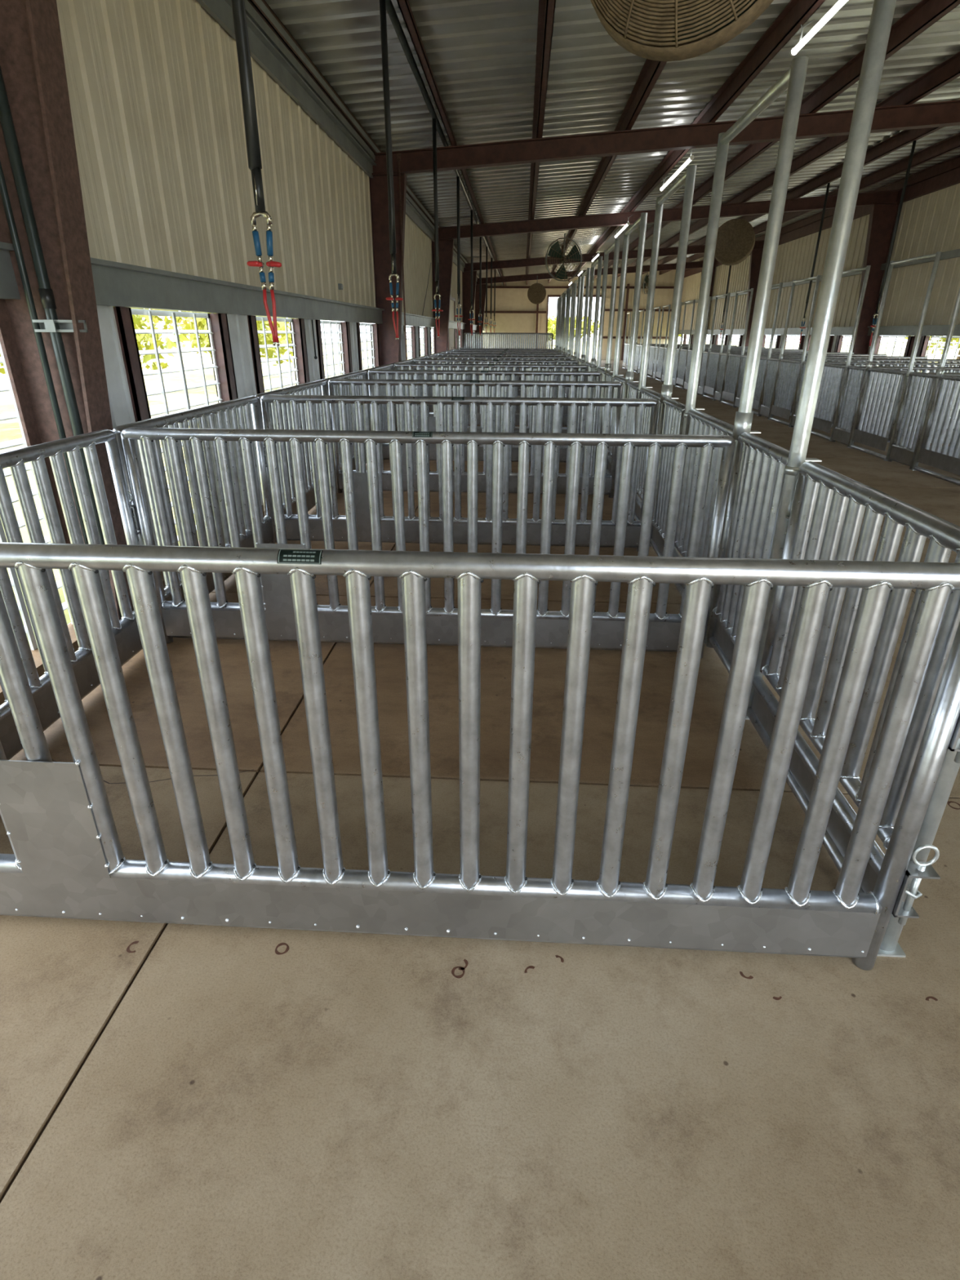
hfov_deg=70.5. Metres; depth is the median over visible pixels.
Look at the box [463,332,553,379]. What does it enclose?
fence
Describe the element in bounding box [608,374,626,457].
gate
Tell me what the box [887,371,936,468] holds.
fence
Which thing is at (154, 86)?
wall
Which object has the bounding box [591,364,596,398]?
fence
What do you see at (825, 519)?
fence panel
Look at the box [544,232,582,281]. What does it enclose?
fan
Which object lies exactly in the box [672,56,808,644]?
arch
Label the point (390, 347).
steel column
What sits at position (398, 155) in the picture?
rod
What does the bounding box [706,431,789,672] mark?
fence
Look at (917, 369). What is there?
fence
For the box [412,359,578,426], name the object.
fence
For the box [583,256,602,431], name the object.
arch
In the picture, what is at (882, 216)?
steel column
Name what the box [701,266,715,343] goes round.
steel column
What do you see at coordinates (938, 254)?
arch
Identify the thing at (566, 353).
gate
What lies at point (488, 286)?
wall girt
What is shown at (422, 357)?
fence
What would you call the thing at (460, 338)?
window
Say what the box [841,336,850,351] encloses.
grille
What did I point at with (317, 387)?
fence
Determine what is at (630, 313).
arch
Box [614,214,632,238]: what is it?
tube light
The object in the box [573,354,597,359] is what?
apron
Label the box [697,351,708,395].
fence
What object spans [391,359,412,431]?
fence
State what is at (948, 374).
fence
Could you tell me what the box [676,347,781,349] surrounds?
fence
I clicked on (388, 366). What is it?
fence
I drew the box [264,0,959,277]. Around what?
ceiling
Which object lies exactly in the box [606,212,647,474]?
arch
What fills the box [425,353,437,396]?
fence
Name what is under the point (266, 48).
beam
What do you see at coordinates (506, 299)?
wall
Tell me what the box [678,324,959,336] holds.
trim
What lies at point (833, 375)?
gate
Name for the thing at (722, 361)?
fence
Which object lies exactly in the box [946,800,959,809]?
rust stain
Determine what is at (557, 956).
rust stain
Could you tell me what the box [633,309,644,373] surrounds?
arch
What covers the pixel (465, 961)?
rust stain
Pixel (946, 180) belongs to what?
strut
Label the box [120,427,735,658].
fence
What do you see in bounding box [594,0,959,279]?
purlin
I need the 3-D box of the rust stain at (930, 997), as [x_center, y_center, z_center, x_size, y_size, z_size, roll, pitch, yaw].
[0.955,0.760,1.438,0.026,0.001,0.012,2,24,3]
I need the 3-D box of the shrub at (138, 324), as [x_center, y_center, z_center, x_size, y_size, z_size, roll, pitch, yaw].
[-7.066,-5.161,11.717,2.967,2.662,3.069,15,28,29]
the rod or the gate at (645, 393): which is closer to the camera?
the gate at (645, 393)
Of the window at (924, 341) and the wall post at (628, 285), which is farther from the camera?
the wall post at (628, 285)
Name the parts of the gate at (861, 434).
post, kick plate, rail, post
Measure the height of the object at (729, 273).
2.900 m
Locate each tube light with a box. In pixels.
[591,247,602,262]
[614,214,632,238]
[659,148,693,191]
[790,0,848,56]
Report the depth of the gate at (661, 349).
20.19 m
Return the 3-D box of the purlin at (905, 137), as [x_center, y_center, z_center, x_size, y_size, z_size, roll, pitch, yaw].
[6.807,-9.801,15.073,0.124,0.178,42.990,2,24,3]
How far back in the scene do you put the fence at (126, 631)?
2.42 m
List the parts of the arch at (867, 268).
sill rail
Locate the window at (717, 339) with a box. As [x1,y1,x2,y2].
[714,334,728,345]
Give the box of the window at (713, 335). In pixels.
[706,334,715,344]
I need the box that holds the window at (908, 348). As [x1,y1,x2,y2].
[871,335,915,366]
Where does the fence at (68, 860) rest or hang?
on the floor
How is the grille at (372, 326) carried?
attached to the window at (375, 348)
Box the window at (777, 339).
[762,334,780,348]
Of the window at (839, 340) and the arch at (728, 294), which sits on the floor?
the arch at (728, 294)
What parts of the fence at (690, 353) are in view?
post, kick plate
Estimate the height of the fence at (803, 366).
0.929 m
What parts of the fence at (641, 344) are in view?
rail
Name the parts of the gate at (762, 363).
kick plate, post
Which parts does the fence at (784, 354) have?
rail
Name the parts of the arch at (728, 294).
sill rail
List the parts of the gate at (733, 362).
post, kick plate, rail, post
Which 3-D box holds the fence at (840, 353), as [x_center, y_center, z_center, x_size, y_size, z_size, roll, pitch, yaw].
[6.716,-6.017,15.375,3.201,0.929,0.046,2,24,3]
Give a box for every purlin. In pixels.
[247,0,479,278]
[396,0,506,286]
[525,0,555,284]
[547,58,666,283]
[568,0,825,281]
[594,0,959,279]
[617,51,959,277]
[642,126,943,274]
[659,132,959,275]
[684,155,959,271]
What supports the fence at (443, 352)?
on the floor
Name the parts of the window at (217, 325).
frame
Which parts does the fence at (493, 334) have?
post, rail, post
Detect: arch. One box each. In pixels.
[555,296,559,350]
[557,293,564,351]
[560,288,568,364]
[564,283,573,397]
[570,276,581,364]
[576,267,590,362]
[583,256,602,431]
[594,239,620,428]
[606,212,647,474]
[622,311,631,368]
[627,164,696,520]
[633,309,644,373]
[646,306,660,377]
[655,304,671,382]
[666,302,682,348]
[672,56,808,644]
[675,299,695,389]
[690,296,711,392]
[702,293,730,399]
[720,288,753,407]
[751,282,782,416]
[767,275,820,426]
[810,265,871,441]
[846,251,942,461]
[909,288,959,485]
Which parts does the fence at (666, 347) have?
rail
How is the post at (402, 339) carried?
on the floor
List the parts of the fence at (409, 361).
post, rail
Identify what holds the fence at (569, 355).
on the floor
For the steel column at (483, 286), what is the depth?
29.65 m
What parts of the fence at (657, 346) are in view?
rail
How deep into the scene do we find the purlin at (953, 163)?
14.35 m
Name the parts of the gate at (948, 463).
post, kick plate, rail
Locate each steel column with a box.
[0,0,133,620]
[368,173,406,365]
[431,239,453,353]
[462,271,476,348]
[475,284,485,348]
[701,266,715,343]
[745,248,763,346]
[852,202,899,354]
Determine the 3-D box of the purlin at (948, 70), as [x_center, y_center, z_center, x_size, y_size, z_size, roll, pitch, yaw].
[5.689,-9.763,15.160,0.124,0.178,42.990,2,24,3]
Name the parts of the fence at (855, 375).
post, kick plate, rail, rail, post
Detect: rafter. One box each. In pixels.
[372,99,959,173]
[438,189,900,239]
[463,240,764,271]
[475,261,714,284]
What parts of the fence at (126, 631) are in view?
rail, rail, kick plate, foot rail, post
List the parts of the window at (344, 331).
frame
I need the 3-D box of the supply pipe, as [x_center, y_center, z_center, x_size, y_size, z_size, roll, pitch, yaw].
[-0.040,-9.498,15.535,0.060,0.058,42.800,2,24,3]
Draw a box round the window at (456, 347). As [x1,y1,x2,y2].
[453,328,457,349]
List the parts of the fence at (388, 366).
post, rail, post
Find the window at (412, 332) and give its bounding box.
[403,325,416,359]
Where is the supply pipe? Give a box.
[385,0,503,285]
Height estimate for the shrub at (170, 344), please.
3.268 m
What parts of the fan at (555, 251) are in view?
blade, blade, motor, blade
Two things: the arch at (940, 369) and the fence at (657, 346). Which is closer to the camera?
the arch at (940, 369)
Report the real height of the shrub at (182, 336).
4.272 m
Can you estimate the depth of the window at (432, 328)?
15.90 m
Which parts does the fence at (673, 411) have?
foot rail, post, kick plate, rail, rail, post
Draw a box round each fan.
[527,275,546,304]
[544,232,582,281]
[590,0,773,61]
[641,271,648,293]
[714,218,755,265]
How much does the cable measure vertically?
1.359 m
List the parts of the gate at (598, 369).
rail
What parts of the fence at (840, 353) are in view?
rail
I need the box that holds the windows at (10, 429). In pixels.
[0,337,959,648]
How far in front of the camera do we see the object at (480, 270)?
16.88 m
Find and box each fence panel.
[674,408,733,557]
[760,461,959,848]
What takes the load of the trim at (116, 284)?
attached to the wall at (154, 86)
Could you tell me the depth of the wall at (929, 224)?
16.14 m
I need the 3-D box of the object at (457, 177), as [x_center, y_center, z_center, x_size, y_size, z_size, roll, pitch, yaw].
[-0.353,-6.239,11.124,0.143,2.321,0.054,2,24,3]
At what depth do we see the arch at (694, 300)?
17.16 m
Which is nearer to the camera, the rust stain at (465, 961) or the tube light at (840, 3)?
the rust stain at (465, 961)
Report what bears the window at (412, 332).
in the wall at (154, 86)
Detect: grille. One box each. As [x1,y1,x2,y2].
[134,311,222,541]
[257,317,299,391]
[321,321,345,377]
[360,324,375,369]
[406,326,412,359]
[419,327,425,355]
[731,334,740,346]
[765,335,777,347]
[786,335,799,349]
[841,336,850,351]
[878,336,906,362]
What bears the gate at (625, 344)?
attached to the arch at (630, 313)
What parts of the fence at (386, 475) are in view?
post, plate, rail, rail, kick plate, foot rail, post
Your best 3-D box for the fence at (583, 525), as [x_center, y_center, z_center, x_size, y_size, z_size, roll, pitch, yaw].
[-0.170,-1.033,4.260,2.464,0.930,0.054,2,24,3]
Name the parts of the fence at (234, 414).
post, rail, rail, kick plate, foot rail, post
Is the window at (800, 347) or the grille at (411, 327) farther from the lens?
the window at (800, 347)
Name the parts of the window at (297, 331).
frame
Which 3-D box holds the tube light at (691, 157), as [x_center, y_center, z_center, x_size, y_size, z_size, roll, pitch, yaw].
[2.908,-6.914,9.975,0.119,0.201,2.195,2,24,3]
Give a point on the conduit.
(52, 325)
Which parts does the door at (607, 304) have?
frame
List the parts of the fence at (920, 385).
post, foot rail, kick plate, rail, post, rail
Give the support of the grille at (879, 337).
attached to the window at (908, 348)
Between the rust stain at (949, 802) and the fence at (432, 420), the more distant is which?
the fence at (432, 420)
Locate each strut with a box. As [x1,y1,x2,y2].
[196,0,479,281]
[684,167,959,277]
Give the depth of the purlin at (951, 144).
12.69 m
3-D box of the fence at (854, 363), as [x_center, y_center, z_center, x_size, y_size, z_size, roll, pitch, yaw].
[6.372,-3.536,9.879,3.201,0.929,0.046,2,24,3]
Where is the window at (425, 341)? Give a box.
[417,326,428,356]
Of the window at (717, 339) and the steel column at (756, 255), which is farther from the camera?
the window at (717, 339)
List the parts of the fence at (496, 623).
post, plate, kick plate, rail, foot rail, rail, post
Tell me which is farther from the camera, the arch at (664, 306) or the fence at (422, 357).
the arch at (664, 306)
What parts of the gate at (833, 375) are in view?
kick plate, rail, post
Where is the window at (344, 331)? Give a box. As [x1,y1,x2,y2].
[315,320,352,379]
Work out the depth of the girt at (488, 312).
35.56 m
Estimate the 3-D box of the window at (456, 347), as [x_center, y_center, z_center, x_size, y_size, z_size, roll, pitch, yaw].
[-0.808,-8.818,21.171,0.100,1.593,1.400,2,24,3]
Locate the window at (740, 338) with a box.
[727,334,742,346]
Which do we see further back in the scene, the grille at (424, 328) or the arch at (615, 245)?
the grille at (424, 328)
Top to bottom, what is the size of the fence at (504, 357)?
0.930 m
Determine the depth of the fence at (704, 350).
16.54 m
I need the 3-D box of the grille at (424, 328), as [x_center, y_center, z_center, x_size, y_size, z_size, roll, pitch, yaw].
[-1.241,-5.818,14.464,0.040,1.523,1.130,2,24,3]
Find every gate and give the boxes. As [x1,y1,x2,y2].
[564,352,568,392]
[585,361,591,417]
[595,367,604,433]
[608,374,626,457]
[622,343,627,366]
[633,344,639,370]
[636,386,661,500]
[647,346,655,375]
[655,346,664,377]
[675,348,687,385]
[703,351,719,395]
[721,353,741,401]
[751,356,767,409]
[770,359,801,419]
[812,363,845,433]
[852,367,906,451]
[916,374,959,475]
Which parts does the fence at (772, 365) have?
post, kick plate, rail, post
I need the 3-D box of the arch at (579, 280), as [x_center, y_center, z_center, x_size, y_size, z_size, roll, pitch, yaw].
[1.640,-5.039,11.721,0.109,2.110,0.999,2,24,3]
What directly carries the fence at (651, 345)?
on the floor
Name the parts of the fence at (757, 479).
foot rail, kick plate, rail, post, rail, post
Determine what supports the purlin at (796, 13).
on the rafter
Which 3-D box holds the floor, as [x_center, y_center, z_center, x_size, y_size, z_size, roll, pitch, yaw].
[3.939,-5.942,16.503,10.145,0.160,45.095,2,24,3]
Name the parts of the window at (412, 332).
frame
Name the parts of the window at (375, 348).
frame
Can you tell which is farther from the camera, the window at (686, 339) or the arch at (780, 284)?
the window at (686, 339)
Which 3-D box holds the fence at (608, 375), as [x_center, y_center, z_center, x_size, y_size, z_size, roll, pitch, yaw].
[1.297,-2.236,6.940,0.050,0.930,0.583,2,24,3]
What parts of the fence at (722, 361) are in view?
kick plate, post, post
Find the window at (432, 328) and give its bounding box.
[430,327,434,354]
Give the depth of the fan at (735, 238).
14.77 m
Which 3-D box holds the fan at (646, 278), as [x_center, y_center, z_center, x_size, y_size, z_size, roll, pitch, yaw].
[7.052,-15.112,28.737,0.373,0.870,0.740,15,28,29]
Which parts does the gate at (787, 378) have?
post, kick plate, rail, post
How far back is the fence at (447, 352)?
14.14 m
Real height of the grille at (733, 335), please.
1.400 m
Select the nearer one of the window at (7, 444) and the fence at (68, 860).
the fence at (68, 860)
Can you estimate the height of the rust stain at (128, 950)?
0.001 m
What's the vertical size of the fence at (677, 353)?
0.929 m
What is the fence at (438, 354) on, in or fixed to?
on the floor
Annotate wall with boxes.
[56,0,475,545]
[483,269,675,359]
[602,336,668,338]
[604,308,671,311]
[679,182,959,366]
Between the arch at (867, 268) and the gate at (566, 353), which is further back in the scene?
the gate at (566, 353)
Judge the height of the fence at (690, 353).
0.929 m
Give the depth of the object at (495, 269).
25.48 m
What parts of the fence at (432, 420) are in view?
post, plate, kick plate, foot rail, rail, rail, post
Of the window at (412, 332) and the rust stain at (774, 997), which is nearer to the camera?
the rust stain at (774, 997)
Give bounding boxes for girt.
[484,311,546,313]
[487,285,674,288]
[681,248,959,305]
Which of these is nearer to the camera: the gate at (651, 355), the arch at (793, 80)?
the arch at (793, 80)
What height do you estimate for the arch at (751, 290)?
2.040 m
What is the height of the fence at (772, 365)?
0.929 m
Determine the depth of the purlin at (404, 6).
6.62 m
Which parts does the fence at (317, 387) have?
post, rail, rail, kick plate, post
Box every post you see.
[400,329,405,360]
[535,303,538,348]
[621,284,629,359]
[745,0,959,957]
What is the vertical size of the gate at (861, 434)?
0.836 m
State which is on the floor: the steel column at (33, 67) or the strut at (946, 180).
the steel column at (33, 67)
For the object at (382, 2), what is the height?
2.321 m
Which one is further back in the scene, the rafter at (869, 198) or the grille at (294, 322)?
the rafter at (869, 198)
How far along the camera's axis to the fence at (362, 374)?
6.34 m
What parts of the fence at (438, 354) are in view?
rail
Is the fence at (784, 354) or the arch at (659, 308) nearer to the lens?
the fence at (784, 354)
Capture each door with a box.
[447,296,455,350]
[546,294,618,359]
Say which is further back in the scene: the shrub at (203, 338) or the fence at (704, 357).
the shrub at (203, 338)
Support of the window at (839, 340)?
in the wall at (929, 224)
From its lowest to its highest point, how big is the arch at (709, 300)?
2.040 m
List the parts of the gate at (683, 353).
kick plate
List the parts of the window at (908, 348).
frame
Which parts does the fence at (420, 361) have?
rail, kick plate, rail, post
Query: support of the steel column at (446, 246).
on the floor
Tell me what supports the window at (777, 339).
in the wall at (929, 224)
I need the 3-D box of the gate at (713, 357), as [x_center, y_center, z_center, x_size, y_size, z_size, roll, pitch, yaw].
[5.021,-5.769,14.692,0.049,0.836,0.974,2,24,3]
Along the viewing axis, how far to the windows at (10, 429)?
22.58 m
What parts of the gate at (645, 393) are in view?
rail, rail, post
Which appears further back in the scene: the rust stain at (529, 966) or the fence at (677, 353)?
the fence at (677, 353)
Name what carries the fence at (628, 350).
on the floor
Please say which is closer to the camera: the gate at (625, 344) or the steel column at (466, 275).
the steel column at (466, 275)
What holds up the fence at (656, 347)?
on the floor
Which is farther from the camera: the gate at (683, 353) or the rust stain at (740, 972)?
the gate at (683, 353)
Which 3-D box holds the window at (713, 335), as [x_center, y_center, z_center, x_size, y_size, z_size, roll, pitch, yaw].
[9.811,-12.362,29.290,0.133,1.470,1.600,2,24,3]
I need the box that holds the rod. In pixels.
[396,153,407,359]
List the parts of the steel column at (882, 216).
cap plate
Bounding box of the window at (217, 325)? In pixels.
[113,306,238,541]
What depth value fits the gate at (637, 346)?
24.29 m
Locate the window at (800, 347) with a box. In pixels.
[780,334,804,349]
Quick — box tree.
[546,315,599,342]
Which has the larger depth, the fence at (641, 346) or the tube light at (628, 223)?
the fence at (641, 346)
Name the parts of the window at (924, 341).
frame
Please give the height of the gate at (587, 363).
0.731 m
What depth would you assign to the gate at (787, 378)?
10.56 m
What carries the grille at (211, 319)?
attached to the window at (217, 325)
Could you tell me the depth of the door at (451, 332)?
19.79 m
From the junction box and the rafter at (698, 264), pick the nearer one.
the junction box
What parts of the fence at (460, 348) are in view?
rail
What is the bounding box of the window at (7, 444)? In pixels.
[0,342,72,650]
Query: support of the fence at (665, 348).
on the floor
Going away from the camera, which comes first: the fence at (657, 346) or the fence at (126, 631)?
the fence at (126, 631)
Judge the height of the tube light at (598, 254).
0.201 m
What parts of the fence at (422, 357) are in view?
rail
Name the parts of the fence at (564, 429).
post, rail, kick plate, rail, post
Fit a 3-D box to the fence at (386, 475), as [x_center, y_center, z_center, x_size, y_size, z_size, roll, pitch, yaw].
[-0.080,-1.682,5.697,2.464,0.930,0.054,2,24,3]
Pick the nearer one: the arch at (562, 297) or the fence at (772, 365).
the fence at (772, 365)
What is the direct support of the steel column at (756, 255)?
on the floor
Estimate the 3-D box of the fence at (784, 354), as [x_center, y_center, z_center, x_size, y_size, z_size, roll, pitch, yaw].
[6.630,-5.396,14.001,3.201,0.929,0.046,2,24,3]
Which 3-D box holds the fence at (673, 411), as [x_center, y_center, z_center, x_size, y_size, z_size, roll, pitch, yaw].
[1.117,-0.939,4.066,0.050,0.930,0.583,2,24,3]
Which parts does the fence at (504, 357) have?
post, kick plate, rail, post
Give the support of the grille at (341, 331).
attached to the window at (344, 331)
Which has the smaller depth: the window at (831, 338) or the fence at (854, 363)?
the fence at (854, 363)
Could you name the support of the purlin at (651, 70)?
on the rafter
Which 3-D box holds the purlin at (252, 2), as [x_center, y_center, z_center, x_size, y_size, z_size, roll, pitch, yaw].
[-1.003,-9.535,15.683,0.124,0.178,42.990,2,24,3]
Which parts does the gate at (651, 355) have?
kick plate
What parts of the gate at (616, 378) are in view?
post, rail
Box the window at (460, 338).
[457,328,462,347]
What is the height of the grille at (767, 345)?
1.400 m
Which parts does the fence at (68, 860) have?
plate, foot rail, kick plate, rail, rail, post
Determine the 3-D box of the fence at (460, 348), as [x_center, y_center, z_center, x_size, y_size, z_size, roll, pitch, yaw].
[0.641,-6.871,17.191,2.464,0.930,0.054,2,24,3]
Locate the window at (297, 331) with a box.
[247,315,310,394]
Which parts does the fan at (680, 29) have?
blade, blade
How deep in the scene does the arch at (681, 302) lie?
17.97 m
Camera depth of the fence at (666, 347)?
20.66 m
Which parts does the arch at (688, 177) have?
sill rail, foot rail, sill plate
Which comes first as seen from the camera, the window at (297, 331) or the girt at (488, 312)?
the window at (297, 331)
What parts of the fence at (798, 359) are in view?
rail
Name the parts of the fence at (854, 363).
rail, kick plate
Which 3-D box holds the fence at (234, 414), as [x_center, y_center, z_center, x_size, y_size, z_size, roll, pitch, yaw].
[-1.414,-0.753,3.625,0.050,0.930,1.608,2,24,3]
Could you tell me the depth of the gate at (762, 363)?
11.71 m
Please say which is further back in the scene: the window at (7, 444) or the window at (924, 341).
the window at (924, 341)
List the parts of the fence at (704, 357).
kick plate, post, post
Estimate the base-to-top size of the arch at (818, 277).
2.040 m
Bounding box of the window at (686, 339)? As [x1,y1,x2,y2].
[683,334,693,344]
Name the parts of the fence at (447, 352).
plate, kick plate, rail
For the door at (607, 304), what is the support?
in the wall at (506, 299)
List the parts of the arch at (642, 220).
sill rail, sill plate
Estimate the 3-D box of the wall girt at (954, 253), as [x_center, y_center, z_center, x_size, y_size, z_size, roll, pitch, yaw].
[8.971,-8.456,15.473,0.095,0.120,42.860,2,24,3]
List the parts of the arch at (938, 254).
sill rail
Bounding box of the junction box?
[337,283,342,289]
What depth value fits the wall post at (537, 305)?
35.53 m
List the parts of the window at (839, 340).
frame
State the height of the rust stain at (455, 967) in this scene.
0.001 m
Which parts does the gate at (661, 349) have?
kick plate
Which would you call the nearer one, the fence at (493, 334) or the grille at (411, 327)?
the grille at (411, 327)
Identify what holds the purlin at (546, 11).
on the rafter
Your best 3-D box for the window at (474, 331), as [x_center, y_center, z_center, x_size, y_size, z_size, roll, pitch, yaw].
[-0.283,-12.597,29.542,0.100,1.593,1.400,2,24,3]
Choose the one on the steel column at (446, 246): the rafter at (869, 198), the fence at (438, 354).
the rafter at (869, 198)
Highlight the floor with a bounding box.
[0,359,959,1279]
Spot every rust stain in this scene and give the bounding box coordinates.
[126,941,138,952]
[275,942,288,955]
[451,966,464,977]
[457,959,467,970]
[524,965,534,973]
[555,955,564,962]
[739,971,753,978]
[772,995,782,999]
[925,995,937,1000]
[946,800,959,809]
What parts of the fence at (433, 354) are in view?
rail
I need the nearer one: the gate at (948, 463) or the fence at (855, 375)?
the gate at (948, 463)
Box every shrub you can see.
[0,307,164,373]
[130,307,188,368]
[164,311,289,357]
[177,311,293,365]
[905,335,959,359]
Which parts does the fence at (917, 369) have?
rail, kick plate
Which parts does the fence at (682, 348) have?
rail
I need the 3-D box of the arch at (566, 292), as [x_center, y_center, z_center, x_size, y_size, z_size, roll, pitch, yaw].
[1.821,-6.336,14.594,0.109,2.110,0.999,2,24,3]
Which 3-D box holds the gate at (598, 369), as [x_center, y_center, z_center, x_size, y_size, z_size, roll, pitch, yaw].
[1.347,-2.648,7.610,0.051,0.731,0.949,2,24,3]
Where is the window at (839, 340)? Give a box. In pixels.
[834,335,852,351]
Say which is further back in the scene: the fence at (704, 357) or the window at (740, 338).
the window at (740, 338)
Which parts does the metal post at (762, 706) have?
foot rail, sill plate, sill rail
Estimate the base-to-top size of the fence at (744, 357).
0.929 m
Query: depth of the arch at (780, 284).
11.16 m
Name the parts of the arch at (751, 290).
sill rail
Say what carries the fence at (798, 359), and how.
on the floor
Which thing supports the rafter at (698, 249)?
on the steel column at (466, 275)
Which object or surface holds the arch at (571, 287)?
on the floor
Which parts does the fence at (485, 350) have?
rail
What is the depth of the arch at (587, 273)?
9.86 m
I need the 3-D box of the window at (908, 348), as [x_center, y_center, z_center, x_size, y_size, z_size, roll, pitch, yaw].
[8.907,-5.855,14.876,0.133,1.470,1.600,2,24,3]
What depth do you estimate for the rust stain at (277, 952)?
1.55 m
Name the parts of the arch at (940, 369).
sill rail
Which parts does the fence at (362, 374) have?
post, rail, kick plate, post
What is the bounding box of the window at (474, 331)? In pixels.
[473,329,475,348]
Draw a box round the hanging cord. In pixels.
[311,320,317,359]
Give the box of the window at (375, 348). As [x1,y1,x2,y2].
[355,322,381,370]
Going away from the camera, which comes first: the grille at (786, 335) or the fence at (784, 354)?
the fence at (784, 354)
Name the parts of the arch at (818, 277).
sill rail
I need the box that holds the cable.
[420,263,431,328]
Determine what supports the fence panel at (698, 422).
attached to the arch at (793, 80)
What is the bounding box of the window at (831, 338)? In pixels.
[806,335,834,351]
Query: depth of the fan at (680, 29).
2.66 m
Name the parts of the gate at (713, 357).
post, kick plate, rail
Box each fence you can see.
[0,428,142,759]
[0,542,959,970]
[112,395,275,601]
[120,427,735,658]
[254,379,327,542]
[255,395,659,551]
[324,369,369,491]
[328,378,623,497]
[364,363,395,431]
[368,369,602,462]
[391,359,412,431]
[394,363,588,433]
[411,355,426,396]
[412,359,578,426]
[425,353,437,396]
[426,355,571,413]
[435,351,445,379]
[437,353,566,397]
[446,351,561,395]
[453,349,558,389]
[459,348,555,380]
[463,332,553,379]
[565,354,570,397]
[581,360,585,371]
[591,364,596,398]
[600,370,613,433]
[625,343,629,369]
[625,380,639,434]
[634,344,724,370]
[637,345,642,373]
[648,346,747,375]
[648,397,685,556]
[651,345,736,346]
[652,346,658,379]
[657,346,764,377]
[661,347,666,382]
[671,348,679,385]
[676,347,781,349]
[677,348,802,385]
[683,349,692,389]
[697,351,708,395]
[704,350,808,351]
[705,351,853,394]
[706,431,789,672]
[714,352,727,402]
[723,353,887,399]
[733,355,746,407]
[758,355,927,407]
[759,357,778,418]
[772,358,959,416]
[790,360,806,426]
[824,361,959,429]
[831,365,866,446]
[843,365,959,444]
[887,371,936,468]
[902,372,959,464]
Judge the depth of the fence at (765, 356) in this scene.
12.41 m
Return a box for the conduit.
[0,65,121,619]
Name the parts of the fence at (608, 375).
post, rail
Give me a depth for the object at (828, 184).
13.63 m
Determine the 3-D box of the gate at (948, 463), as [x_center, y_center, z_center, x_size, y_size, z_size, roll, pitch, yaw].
[4.504,-2.047,6.448,0.049,0.836,0.974,2,24,3]
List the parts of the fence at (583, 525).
post, plate, rail, kick plate, foot rail, rail, post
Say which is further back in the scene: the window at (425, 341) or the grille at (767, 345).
the grille at (767, 345)
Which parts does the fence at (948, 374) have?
rail, kick plate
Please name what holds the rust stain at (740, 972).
on the floor
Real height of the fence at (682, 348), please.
0.929 m
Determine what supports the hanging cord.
hanging from the wall at (154, 86)
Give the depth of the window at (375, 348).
9.53 m
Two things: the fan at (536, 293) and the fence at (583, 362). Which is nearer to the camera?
the fence at (583, 362)
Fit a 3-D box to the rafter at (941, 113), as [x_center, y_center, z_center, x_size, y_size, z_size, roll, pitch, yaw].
[3.572,-6.478,8.638,10.050,0.912,0.160,2,24,3]
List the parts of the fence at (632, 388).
rail, post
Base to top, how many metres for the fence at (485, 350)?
0.930 m
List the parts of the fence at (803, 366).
kick plate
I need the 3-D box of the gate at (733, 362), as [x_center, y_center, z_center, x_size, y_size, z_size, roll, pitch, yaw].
[4.935,-5.148,13.318,0.049,0.836,0.974,2,24,3]
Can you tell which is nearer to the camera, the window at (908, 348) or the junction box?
the junction box
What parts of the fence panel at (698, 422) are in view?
rail, post, rail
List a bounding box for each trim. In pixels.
[0,241,484,330]
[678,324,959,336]
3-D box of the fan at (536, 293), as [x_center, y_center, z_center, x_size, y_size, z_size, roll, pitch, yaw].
[2.436,-14.992,29.086,0.800,1.100,0.372,2,24,3]
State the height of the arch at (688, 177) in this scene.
2.110 m
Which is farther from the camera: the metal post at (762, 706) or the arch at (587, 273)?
the arch at (587, 273)
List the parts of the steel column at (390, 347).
cap plate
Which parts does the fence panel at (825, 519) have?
post, rail, rail, post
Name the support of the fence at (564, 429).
on the floor
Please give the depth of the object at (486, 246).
19.71 m
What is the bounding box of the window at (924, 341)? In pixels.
[914,336,959,373]
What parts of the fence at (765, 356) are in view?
rail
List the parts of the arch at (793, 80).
sill rail, foot rail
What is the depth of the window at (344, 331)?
7.78 m
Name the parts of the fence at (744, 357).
kick plate, post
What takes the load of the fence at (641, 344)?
on the floor

